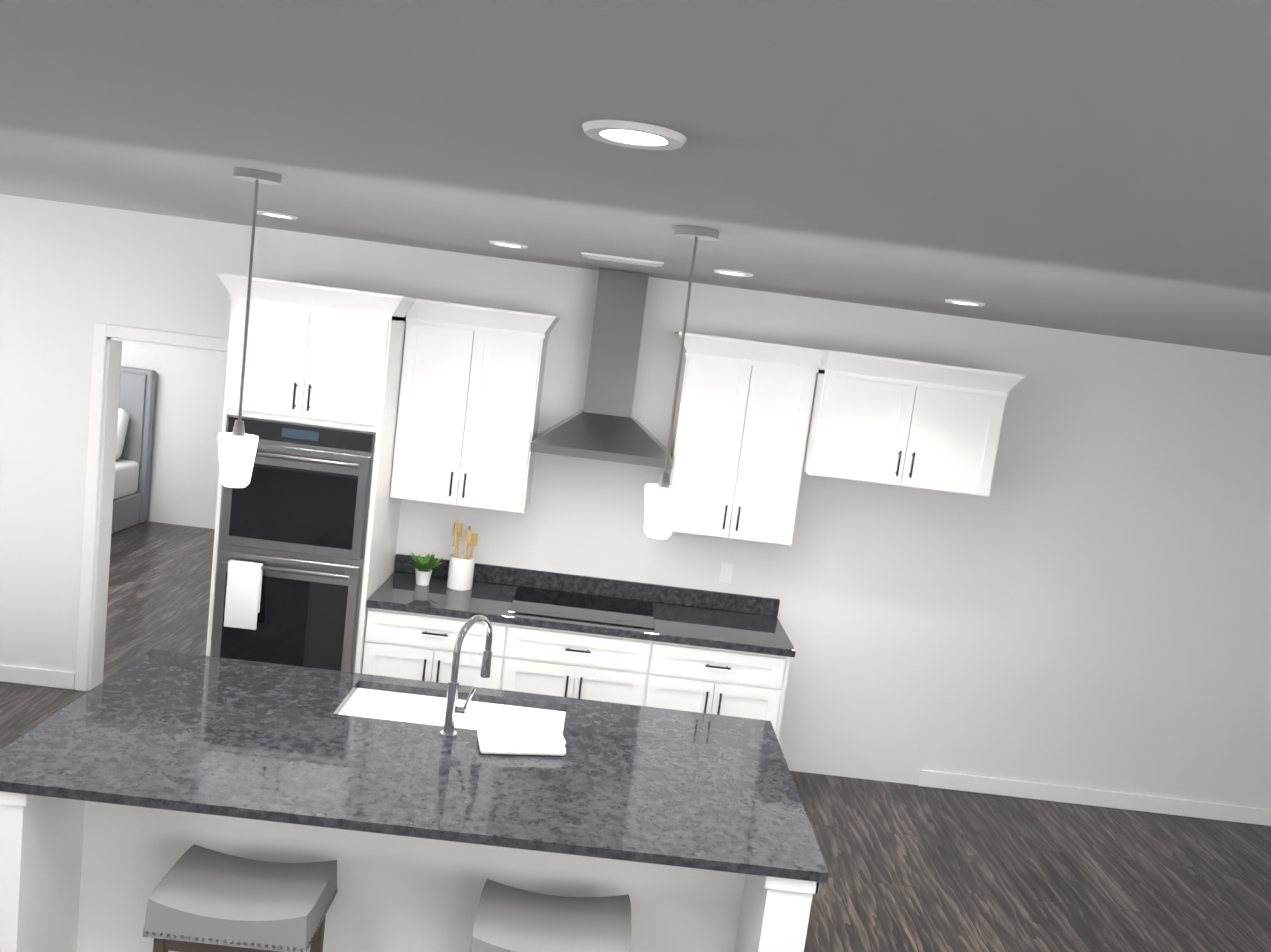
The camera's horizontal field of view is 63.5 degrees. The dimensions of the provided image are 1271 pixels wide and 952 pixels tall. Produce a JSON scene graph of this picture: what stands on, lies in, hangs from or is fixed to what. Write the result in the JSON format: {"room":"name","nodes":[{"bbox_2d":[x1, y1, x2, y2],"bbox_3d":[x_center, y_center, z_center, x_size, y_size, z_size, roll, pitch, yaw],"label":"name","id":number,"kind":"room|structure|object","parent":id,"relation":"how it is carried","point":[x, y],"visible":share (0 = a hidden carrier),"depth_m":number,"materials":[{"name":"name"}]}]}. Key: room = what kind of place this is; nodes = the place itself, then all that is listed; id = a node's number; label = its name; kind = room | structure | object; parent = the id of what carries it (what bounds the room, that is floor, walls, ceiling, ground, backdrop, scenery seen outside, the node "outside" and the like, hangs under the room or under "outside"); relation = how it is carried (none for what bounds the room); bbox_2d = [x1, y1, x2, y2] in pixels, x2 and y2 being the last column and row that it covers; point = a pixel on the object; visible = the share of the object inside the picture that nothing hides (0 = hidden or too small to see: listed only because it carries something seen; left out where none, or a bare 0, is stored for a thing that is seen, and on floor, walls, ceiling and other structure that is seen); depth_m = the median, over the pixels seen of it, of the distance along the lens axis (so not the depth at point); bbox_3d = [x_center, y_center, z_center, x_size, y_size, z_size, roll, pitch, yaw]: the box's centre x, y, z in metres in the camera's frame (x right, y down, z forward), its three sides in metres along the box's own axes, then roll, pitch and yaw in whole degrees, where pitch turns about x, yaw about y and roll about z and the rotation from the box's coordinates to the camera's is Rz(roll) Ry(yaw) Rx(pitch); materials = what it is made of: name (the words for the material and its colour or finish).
{"room":"kitchen","nodes":[
{"label":"kitchen","id":0,"kind":"room"},
{"bbox_2d":[121,341,226,528],"bbox_3d":[-4.939,-0.934,10.042,6.680,2.720,0.140,7,8,-2],"label":"wall","id":1,"kind":"structure","parent":0,"point":[188,420],"depth_m":10.02,"materials":[{"name":"white paint"}]},
{"bbox_2d":[0,521,1270,951],"bbox_3d":[-1.283,1.890,3.217,13.940,0.120,14.240,7,8,-2],"label":"floor","id":2,"kind":"structure","parent":0,"point":[918,869],"depth_m":5.31,"materials":[{"name":"brown wood"}]},
{"bbox_2d":[111,366,156,533],"bbox_3d":[-5.644,-0.254,8.935,1.900,1.500,2.180,7,8,-2],"label":"bed","id":3,"kind":"object","parent":2,"relation":"on","point":[137,391],"visible":0.19,"depth_m":9.84,"materials":[{"name":"grey fabric"}]},
{"bbox_2d":[143,844,337,951],"bbox_3d":[-1.217,1.527,3.163,0.482,0.626,0.341,7,8,-2],"label":"stool","id":4,"kind":"object","parent":2,"relation":"on","point":[201,899],"visible":1,"depth_m":3.01,"materials":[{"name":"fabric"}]},
{"bbox_2d":[206,273,415,673],"bbox_3d":[-1.711,0.240,5.399,0.890,2.441,0.755,7,8,-2],"label":"tall cabinet","id":5,"kind":"object","parent":2,"relation":"on","point":[305,538],"visible":0.83,"depth_m":5.06,"materials":[{"name":"white wood"}]},
{"bbox_2d":[0,795,828,951],"bbox_3d":[-0.741,1.393,3.622,2.491,0.885,1.176,7,8,-2],"label":"kitchen island","id":6,"kind":"object","parent":2,"relation":"on","point":[75,877],"depth_m":3.39,"materials":[{"name":"white wood"}]},
{"bbox_2d":[0,687,828,882],"bbox_3d":[-0.686,0.973,3.341,2.510,0.030,0.760,7,8,-2],"label":"island countertop","id":7,"kind":"structure","parent":6,"relation":"on","point":[114,746],"depth_m":3.25,"materials":[{"name":"grey stone"}]},
{"bbox_2d":[477,723,566,755],"bbox_3d":[-0.402,0.929,3.622,0.324,0.048,0.225,7,8,-2],"label":"towel","id":8,"kind":"object","parent":7,"relation":"on","point":[496,739],"depth_m":3.57,"materials":[{"name":"white fabric"}]},
{"bbox_2d":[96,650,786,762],"bbox_3d":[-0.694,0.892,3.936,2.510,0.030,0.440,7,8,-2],"label":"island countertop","id":9,"kind":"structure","parent":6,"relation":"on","point":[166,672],"depth_m":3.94,"materials":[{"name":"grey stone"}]},
{"bbox_2d":[336,683,563,738],"bbox_3d":[-0.698,1.015,3.912,0.850,0.232,0.380,7,8,-2],"label":"sink","id":10,"kind":"object","parent":9,"relation":"in","point":[378,702],"depth_m":3.94,"materials":[{"name":"white ceramic"}]},
{"bbox_2d":[362,610,521,691],"bbox_3d":[-1.030,1.097,5.586,0.784,0.875,0.630,7,8,-2],"label":"base cabinet","id":11,"kind":"object","parent":2,"relation":"on","point":[406,646],"depth_m":5.24,"materials":[{"name":"white wood"}]},
{"bbox_2d":[470,879,630,951],"bbox_3d":[-0.284,1.642,3.175,0.482,0.626,0.341,7,8,-2],"label":"stool","id":12,"kind":"object","parent":2,"relation":"on","point":[509,919],"visible":1,"depth_m":3.10,"materials":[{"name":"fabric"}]},
{"bbox_2d":[518,626,669,707],"bbox_3d":[-0.339,1.181,5.606,0.872,0.875,0.630,7,8,-2],"label":"base cabinet","id":13,"kind":"object","parent":2,"relation":"on","point":[636,643],"depth_m":5.27,"materials":[{"name":"white wood"}]},
{"bbox_2d":[366,570,795,657],"bbox_3d":[-0.274,0.733,5.537,2.192,0.040,0.650,7,8,-2],"label":"countertop","id":14,"kind":"structure","parent":13,"relation":"on","point":[404,593],"depth_m":5.35,"materials":[{"name":"black stone"}]},
{"bbox_2d":[406,550,443,585],"bbox_3d":[-1.152,0.496,5.605,0.185,0.189,0.210,7,8,-2],"label":"plant","id":15,"kind":"object","parent":14,"relation":"on","point":[423,570],"depth_m":5.60,"materials":[{"name":"green plant"}]},
{"bbox_2d":[506,586,657,629],"bbox_3d":[-0.280,0.707,5.538,0.759,0.007,0.520,7,8,-2],"label":"cooktop","id":16,"kind":"object","parent":14,"relation":"in","point":[527,599],"depth_m":5.52,"materials":[{"name":"black glass"}]},
{"bbox_2d":[658,646,789,738],"bbox_3d":[0.353,1.265,5.627,0.786,0.875,0.631,7,8,-2],"label":"base cabinet","id":17,"kind":"object","parent":2,"relation":"on","point":[698,679],"depth_m":5.29,"materials":[{"name":"white wood"}]},
{"bbox_2d":[0,194,1270,808],"bbox_3d":[-0.121,0.234,5.872,11.880,2.720,0.140,7,8,-2],"label":"wall","id":18,"kind":"structure","parent":0,"point":[1080,596],"depth_m":5.82,"materials":[{"name":"white paint"}]},
{"bbox_2d":[0,664,74,689],"bbox_3d":[-4.626,1.004,5.842,2.845,0.100,0.014,7,8,-2],"label":"baseboard","id":19,"kind":"structure","parent":18,"relation":"attached to","point":[8,673],"depth_m":5.87,"materials":[{"name":"white wood"}]},
{"bbox_2d":[74,322,227,690],"bbox_3d":[-2.610,0.242,5.832,0.960,2.100,0.158,7,8,-2],"label":"door frame","id":20,"kind":"structure","parent":18,"relation":"attached to","point":[110,337],"depth_m":5.75,"materials":[{"name":"white wood"}]},
{"bbox_2d":[390,299,559,513],"bbox_3d":[-0.856,-0.374,5.512,0.769,1.051,0.386,7,8,-2],"label":"upper cabinet","id":21,"kind":"object","parent":18,"relation":"attached to","point":[471,385],"visible":1,"depth_m":5.36,"materials":[{"name":"white wood"}]},
{"bbox_2d":[395,554,779,617],"bbox_3d":[-0.270,0.622,5.840,2.192,0.100,0.020,7,8,-2],"label":"backsplash","id":22,"kind":"structure","parent":18,"relation":"attached to","point":[409,564],"depth_m":5.83,"materials":[{"name":"black stone"}]},
{"bbox_2d":[530,268,672,468],"bbox_3d":[-0.119,-0.591,5.434,0.730,0.976,0.500,7,8,-2],"label":"range hood","id":23,"kind":"object","parent":18,"relation":"attached to","point":[604,424],"visible":0.9,"depth_m":5.41,"materials":[{"name":"silver metal"}]},
{"bbox_2d":[719,562,733,582],"bbox_3d":[0.516,0.552,5.846,0.072,0.116,0.008,7,8,-2],"label":"electrical outlet plate","id":24,"kind":"object","parent":18,"relation":"attached to","point":[726,572],"visible":1,"depth_m":5.84,"materials":[{"name":"white plastic"}]},
{"bbox_2d":[668,332,822,545],"bbox_3d":[0.556,-0.202,5.553,0.802,1.051,0.386,7,8,-2],"label":"upper cabinet","id":25,"kind":"object","parent":18,"relation":"attached to","point":[741,428],"visible":0.94,"depth_m":5.40,"materials":[{"name":"white wood"}]},
{"bbox_2d":[803,350,1024,496],"bbox_3d":[1.424,-0.290,5.467,0.996,0.641,0.556,7,8,-2],"label":"upper cabinet","id":26,"kind":"object","parent":18,"relation":"attached to","point":[903,423],"visible":0.98,"depth_m":5.23,"materials":[{"name":"white wood"}]},
{"bbox_2d":[917,769,1270,825],"bbox_3d":[3.558,2.001,6.082,3.820,0.100,0.014,7,8,-2],"label":"baseboard","id":27,"kind":"structure","parent":18,"relation":"attached to","point":[926,778],"depth_m":6.05,"materials":[{"name":"white"}]},
{"bbox_2d":[0,0,1270,355],"bbox_3d":[0.117,-0.493,0.784,11.880,0.120,10.030,7,8,-2],"label":"ceiling","id":28,"kind":"structure","parent":0,"point":[1096,166],"depth_m":1.74,"materials":[{"name":"grey paint"}]},
{"bbox_2d":[218,167,280,487],"bbox_3d":[-1.147,-0.423,3.024,0.130,0.924,0.130,7,8,-2],"label":"pendant light","id":29,"kind":"object","parent":28,"relation":"hanging from","point":[237,448],"visible":1,"depth_m":3.03,"materials":[{"name":"white glass"}]},
{"bbox_2d":[257,210,297,219],"bbox_3d":[-1.556,-1.131,4.456,0.176,0.011,0.176,7,8,-2],"label":"recessed light","id":30,"kind":"object","parent":28,"relation":"in","point":[276,215],"visible":1,"depth_m":4.42,"materials":[{"name":"white plastic"}]},
{"bbox_2d":[489,241,528,248],"bbox_3d":[-0.554,-1.009,4.485,0.176,0.011,0.176,7,8,-2],"label":"recessed light","id":31,"kind":"object","parent":28,"relation":"in","point":[509,244],"visible":1,"depth_m":4.45,"materials":[{"name":"white plastic"}]},
{"bbox_2d":[581,252,663,266],"bbox_3d":[-0.058,-0.947,4.500,0.360,0.016,0.160,7,8,-2],"label":"ceiling vent","id":32,"kind":"object","parent":28,"relation":"in","point":[622,259],"visible":1,"depth_m":4.44,"materials":[{"name":"white metal"}]},
{"bbox_2d":[582,120,686,149],"bbox_3d":[-0.003,-0.565,1.707,0.176,0.011,0.176,7,8,-2],"label":"recessed light","id":33,"kind":"object","parent":28,"relation":"in","point":[632,134],"visible":1,"depth_m":1.69,"materials":[{"name":"white plastic"}]},
{"bbox_2d":[644,225,718,538],"bbox_3d":[0.123,-0.268,3.061,0.130,0.924,0.130,7,8,-2],"label":"pendant light","id":34,"kind":"object","parent":28,"relation":"hanging from","point":[662,498],"visible":1,"depth_m":3.06,"materials":[{"name":"white glass"}]},
{"bbox_2d":[714,269,752,276],"bbox_3d":[0.429,-0.887,4.494,0.176,0.011,0.176,7,8,-2],"label":"recessed light","id":35,"kind":"object","parent":28,"relation":"in","point":[733,273],"visible":1,"depth_m":4.45,"materials":[{"name":"white plastic"}]},
{"bbox_2d":[944,299,984,306],"bbox_3d":[1.451,-0.762,4.524,0.176,0.011,0.176,7,8,-2],"label":"recessed light","id":36,"kind":"object","parent":28,"relation":"in","point":[964,302],"visible":1,"depth_m":4.49,"materials":[{"name":"white plastic"}]}
]}

